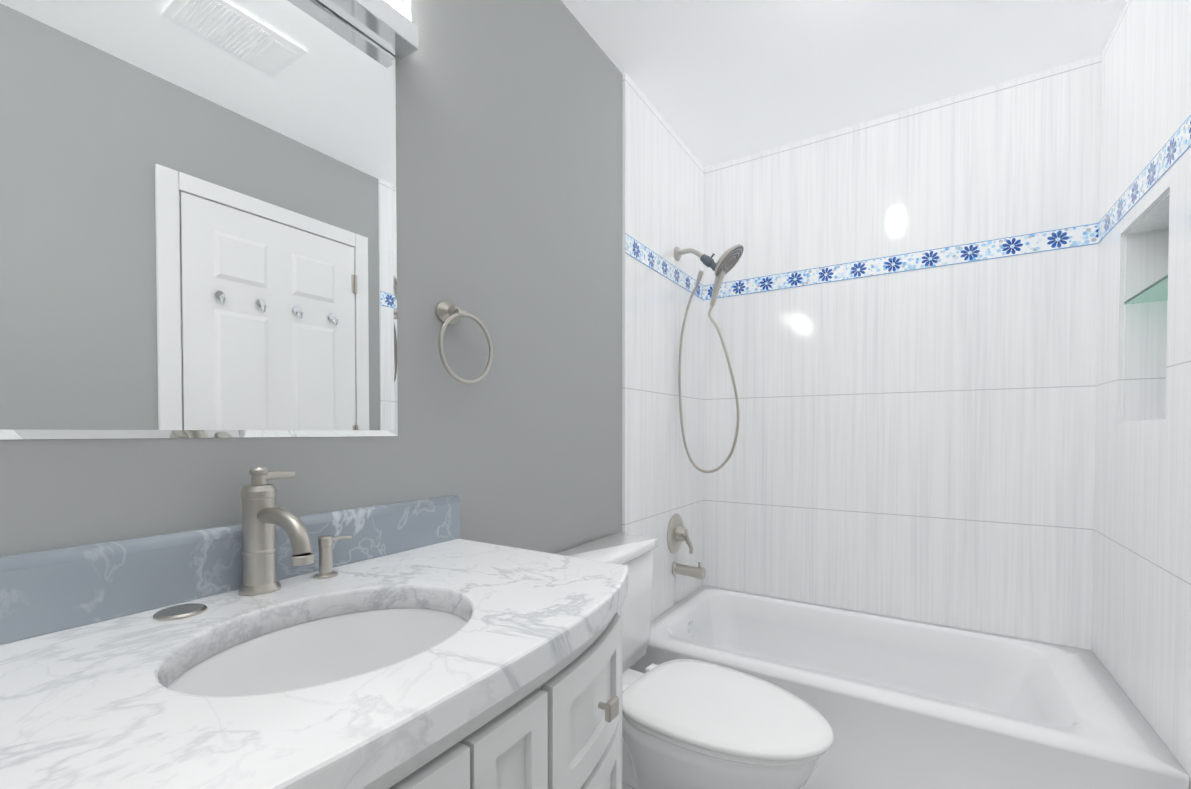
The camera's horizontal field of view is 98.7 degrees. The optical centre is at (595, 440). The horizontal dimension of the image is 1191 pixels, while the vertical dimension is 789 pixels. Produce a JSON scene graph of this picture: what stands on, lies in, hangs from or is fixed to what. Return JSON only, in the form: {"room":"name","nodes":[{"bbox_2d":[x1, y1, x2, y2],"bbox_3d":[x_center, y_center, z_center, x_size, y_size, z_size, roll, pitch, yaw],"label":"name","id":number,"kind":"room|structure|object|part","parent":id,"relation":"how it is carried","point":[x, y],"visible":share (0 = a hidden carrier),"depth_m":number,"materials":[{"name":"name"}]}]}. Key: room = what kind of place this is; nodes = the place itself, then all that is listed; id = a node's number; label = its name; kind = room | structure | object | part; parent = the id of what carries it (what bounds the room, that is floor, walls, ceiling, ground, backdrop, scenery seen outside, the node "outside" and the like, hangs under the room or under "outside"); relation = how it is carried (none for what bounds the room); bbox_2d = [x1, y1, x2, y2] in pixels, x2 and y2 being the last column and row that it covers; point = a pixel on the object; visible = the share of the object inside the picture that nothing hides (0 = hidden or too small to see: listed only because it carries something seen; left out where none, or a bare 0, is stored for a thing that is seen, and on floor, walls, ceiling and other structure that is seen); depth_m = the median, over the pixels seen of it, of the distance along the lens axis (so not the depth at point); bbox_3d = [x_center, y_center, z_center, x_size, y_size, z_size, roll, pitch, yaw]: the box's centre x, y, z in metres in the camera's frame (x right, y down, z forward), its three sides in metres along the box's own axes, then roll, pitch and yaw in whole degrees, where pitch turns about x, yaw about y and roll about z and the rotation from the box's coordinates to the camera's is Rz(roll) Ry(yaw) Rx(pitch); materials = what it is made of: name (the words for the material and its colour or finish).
{"room":"bathroom","nodes":[
{"label":"bathroom","id":0,"kind":"room"},
{"bbox_2d":[0,0,622,555],"bbox_3d":[-0.345,-0.108,1.303,0.120,2.440,3.340,1,1,32],"label":"wall","id":1,"kind":"structure","parent":0,"point":[508,168],"depth_m":1.28,"materials":[{"name":"grey paint"}]},
{"bbox_2d":[0,0,397,439],"bbox_3d":[-0.581,-0.399,0.808,0.005,0.789,0.621,1,1,32],"label":"wall mirror","id":2,"kind":"object","parent":1,"relation":"attached to","point":[198,233],"visible":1,"depth_m":0.77,"materials":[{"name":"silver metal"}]},
{"bbox_2d":[318,0,417,59],"bbox_3d":[-0.555,-0.873,0.792,0.058,0.156,0.635,1,1,32],"label":"sconce","id":3,"kind":"object","parent":1,"relation":"attached to","point":[390,26],"visible":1,"depth_m":1.00,"materials":[{"name":"silver metal"}]},
{"bbox_2d":[436,301,492,383],"bbox_3d":[-0.312,-0.227,1.197,0.047,0.191,0.165,1,1,32],"label":"towel ring","id":4,"kind":"object","parent":1,"relation":"attached to","point":[449,313],"visible":0.98,"depth_m":1.17,"materials":[{"name":"silver metal"}]},
{"bbox_2d":[622,73,703,620],"bbox_3d":[0.319,-0.123,2.227,0.012,2.440,0.804,1,1,32],"label":"wall tile","id":5,"kind":"structure","parent":1,"relation":"attached to","point":[663,218],"depth_m":2.14,"materials":[{"name":"white tile"}]},
{"bbox_2d":[667,514,693,553],"bbox_3d":[0.390,0.416,2.260,0.081,0.176,0.176,1,1,32],"label":"trim","id":6,"kind":"structure","parent":5,"relation":"attached to","point":[677,534],"depth_m":2.24,"materials":[{"name":"silver metal"}]},
{"bbox_2d":[674,247,702,260],"bbox_3d":[0.415,-0.819,2.236,0.127,0.075,0.060,1,1,32],"label":"shower arm","id":7,"kind":"object","parent":5,"relation":"attached to","point":[678,252],"visible":1,"depth_m":2.24},
{"bbox_2d":[700,253,716,271],"bbox_3d":[0.489,-0.759,2.190,0.086,0.082,0.039,1,1,32],"label":"holder","id":8,"kind":"object","parent":7,"relation":"attached to","point":[706,260],"visible":0.92,"depth_m":2.18,"materials":[{"name":"grey plastic"}]},
{"bbox_2d":[678,270,739,472],"bbox_3d":[0.483,-0.295,2.196,0.271,0.875,0.022,1,1,32],"label":"shower hose","id":9,"kind":"object","parent":8,"relation":"hanging from","point":[699,276],"visible":1,"depth_m":2.20,"materials":[{"name":"silver metal"}]},
{"bbox_2d":[710,244,743,306],"bbox_3d":[0.550,-0.689,2.152,0.140,0.238,0.157,1,1,32],"label":"shower head","id":10,"kind":"object","parent":8,"relation":"attached to","point":[728,260],"visible":1,"depth_m":2.15},
{"bbox_2d":[672,562,705,579],"bbox_3d":[0.409,0.563,2.238,0.141,0.075,0.056,1,1,32],"label":"tub spout","id":11,"kind":"object","parent":5,"relation":"attached to","point":[699,572],"visible":1,"depth_m":2.22,"materials":[{"name":"silver metal"}]},
{"bbox_2d":[561,0,1126,168],"bbox_3d":[0.322,-1.370,0.858,1.700,0.100,3.340,1,1,32],"label":"ceiling","id":12,"kind":"structure","parent":0,"point":[716,82],"depth_m":1.77,"materials":[{"name":"white paint"}]},
{"bbox_3d":[0.322,1.169,0.901,1.700,0.100,3.340,1,1,32],"label":"floor","id":13,"kind":"structure","parent":0,"visible":0},
{"bbox_2d":[361,605,621,788],"bbox_3d":[-0.342,0.700,0.675,0.572,0.848,0.920,1,1,32],"label":"bathroom vanity","id":14,"kind":"object","parent":13,"relation":"on","point":[551,728],"depth_m":0.65,"materials":[{"name":"white paint"}]},
{"bbox_2d":[0,539,627,788],"bbox_3d":[-0.352,0.257,0.668,0.555,0.036,0.940,1,1,32],"label":"countertop","id":15,"kind":"structure","parent":14,"relation":"on","point":[99,705],"depth_m":0.52,"materials":[{"name":"stone"}]},
{"bbox_2d":[153,603,206,619],"bbox_3d":[-0.573,0.236,0.707,0.058,0.005,0.058,1,1,32],"label":"cover","id":16,"kind":"object","parent":15,"relation":"on","point":[181,611],"visible":1,"depth_m":0.70,"materials":[{"name":"silver metal"}]},
{"bbox_2d":[0,495,459,644],"bbox_3d":[-0.578,0.186,0.810,0.020,0.100,0.940,1,1,32],"label":"backsplash","id":17,"kind":"structure","parent":15,"relation":"on","point":[49,591],"depth_m":0.73,"materials":[{"name":"stone"}]},
{"bbox_2d":[238,467,313,595],"bbox_3d":[-0.476,0.140,0.787,0.169,0.195,0.081,1,1,32],"label":"tap","id":18,"kind":"object","parent":15,"relation":"on","point":[263,516],"visible":1,"depth_m":0.79,"materials":[{"name":"silver metal"}]},
{"bbox_2d":[167,608,466,696],"bbox_3d":[-0.331,0.363,0.662,0.340,0.174,0.403,1,1,32],"label":"vanity sink","id":19,"kind":"object","parent":15,"relation":"in","point":[321,651],"visible":0.21,"depth_m":0.78,"materials":[{"name":"white ceramic"}]},
{"bbox_2d":[313,535,351,578],"bbox_3d":[-0.461,0.200,0.899,0.038,0.070,0.066,1,1,32],"label":"soap dispenser","id":20,"kind":"object","parent":15,"relation":"on","point":[325,544],"visible":0.98,"depth_m":0.88,"materials":[{"name":"silver metal"}]},
{"bbox_3d":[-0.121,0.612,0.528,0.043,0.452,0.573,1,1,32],"label":"vanity knob","id":21,"kind":"part","parent":14,"relation":"part of","materials":[{"name":"silver metal"}]},
{"bbox_2d":[622,668,819,788],"bbox_3d":[0.237,0.914,1.408,0.716,0.393,0.378,1,1,32],"label":"toilet","id":22,"kind":"object","parent":13,"relation":"on","point":[650,761],"visible":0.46,"depth_m":1.21,"materials":[{"name":"white ceramic"}]},
{"bbox_2d":[556,533,657,672],"bbox_3d":[0.019,0.531,1.587,0.186,0.382,0.516,1,1,32],"label":"toilet tank","id":23,"kind":"object","parent":22,"relation":"on","point":[634,554],"visible":0.23,"depth_m":1.64,"materials":[{"name":"white ceramic"}]},
{"bbox_2d":[622,659,833,766],"bbox_3d":[0.330,0.701,1.343,0.544,0.050,0.402,1,1,32],"label":"lid","id":24,"kind":"object","parent":22,"relation":"on","point":[714,710],"visible":0.94,"depth_m":1.27,"materials":[{"name":"white plastic"}]},
{"bbox_2d":[629,585,1189,788],"bbox_3d":[0.932,0.922,1.859,1.434,0.363,0.797,1,1,32],"label":"bathtub","id":25,"kind":"object","parent":13,"relation":"on","point":[898,703],"visible":0.77,"depth_m":1.58,"materials":[{"name":"white ceramic"}]},
{"bbox_3d":[1.185,-0.124,2.239,1.460,2.440,0.120,1,1,32],"label":"wall","id":26,"kind":"structure","parent":0,"visible":0},
{"bbox_2d":[703,55,1100,649],"bbox_3d":[1.149,-0.123,2.183,1.460,2.440,0.012,1,1,32],"label":"wall tile","id":27,"kind":"structure","parent":26,"relation":"attached to","point":[917,445],"depth_m":2.07,"materials":[{"name":"white tile"}]},
{"bbox_2d":[625,114,1190,299],"bbox_3d":[0.930,-0.722,1.828,1.436,0.072,0.804,1,1,32],"label":"tile","id":28,"kind":"object","parent":27,"relation":"attached to","point":[1173,150],"depth_m":1.98,"materials":[{"name":"blue tile"}]},
{"bbox_3d":[0.989,-0.093,0.456,0.120,2.440,3.340,1,1,32],"label":"wall","id":29,"kind":"structure","parent":0,"visible":0},
{"bbox_2d":[1091,0,1190,788],"bbox_3d":[1.584,-0.110,1.424,0.112,2.440,0.804,1,1,32],"label":"wall tile","id":30,"kind":"structure","parent":29,"relation":"attached to","point":[1141,621],"depth_m":1.44,"materials":[{"name":"white tile"}]},
{"bbox_2d":[1124,274,1167,303],"bbox_3d":[1.573,-0.419,1.401,0.097,0.008,0.356,1,1,32],"label":"niche shelf","id":31,"kind":"object","parent":29,"relation":"attached to","point":[1156,291],"visible":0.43,"depth_m":1.46,"materials":[{"name":"green glass"}]}
]}

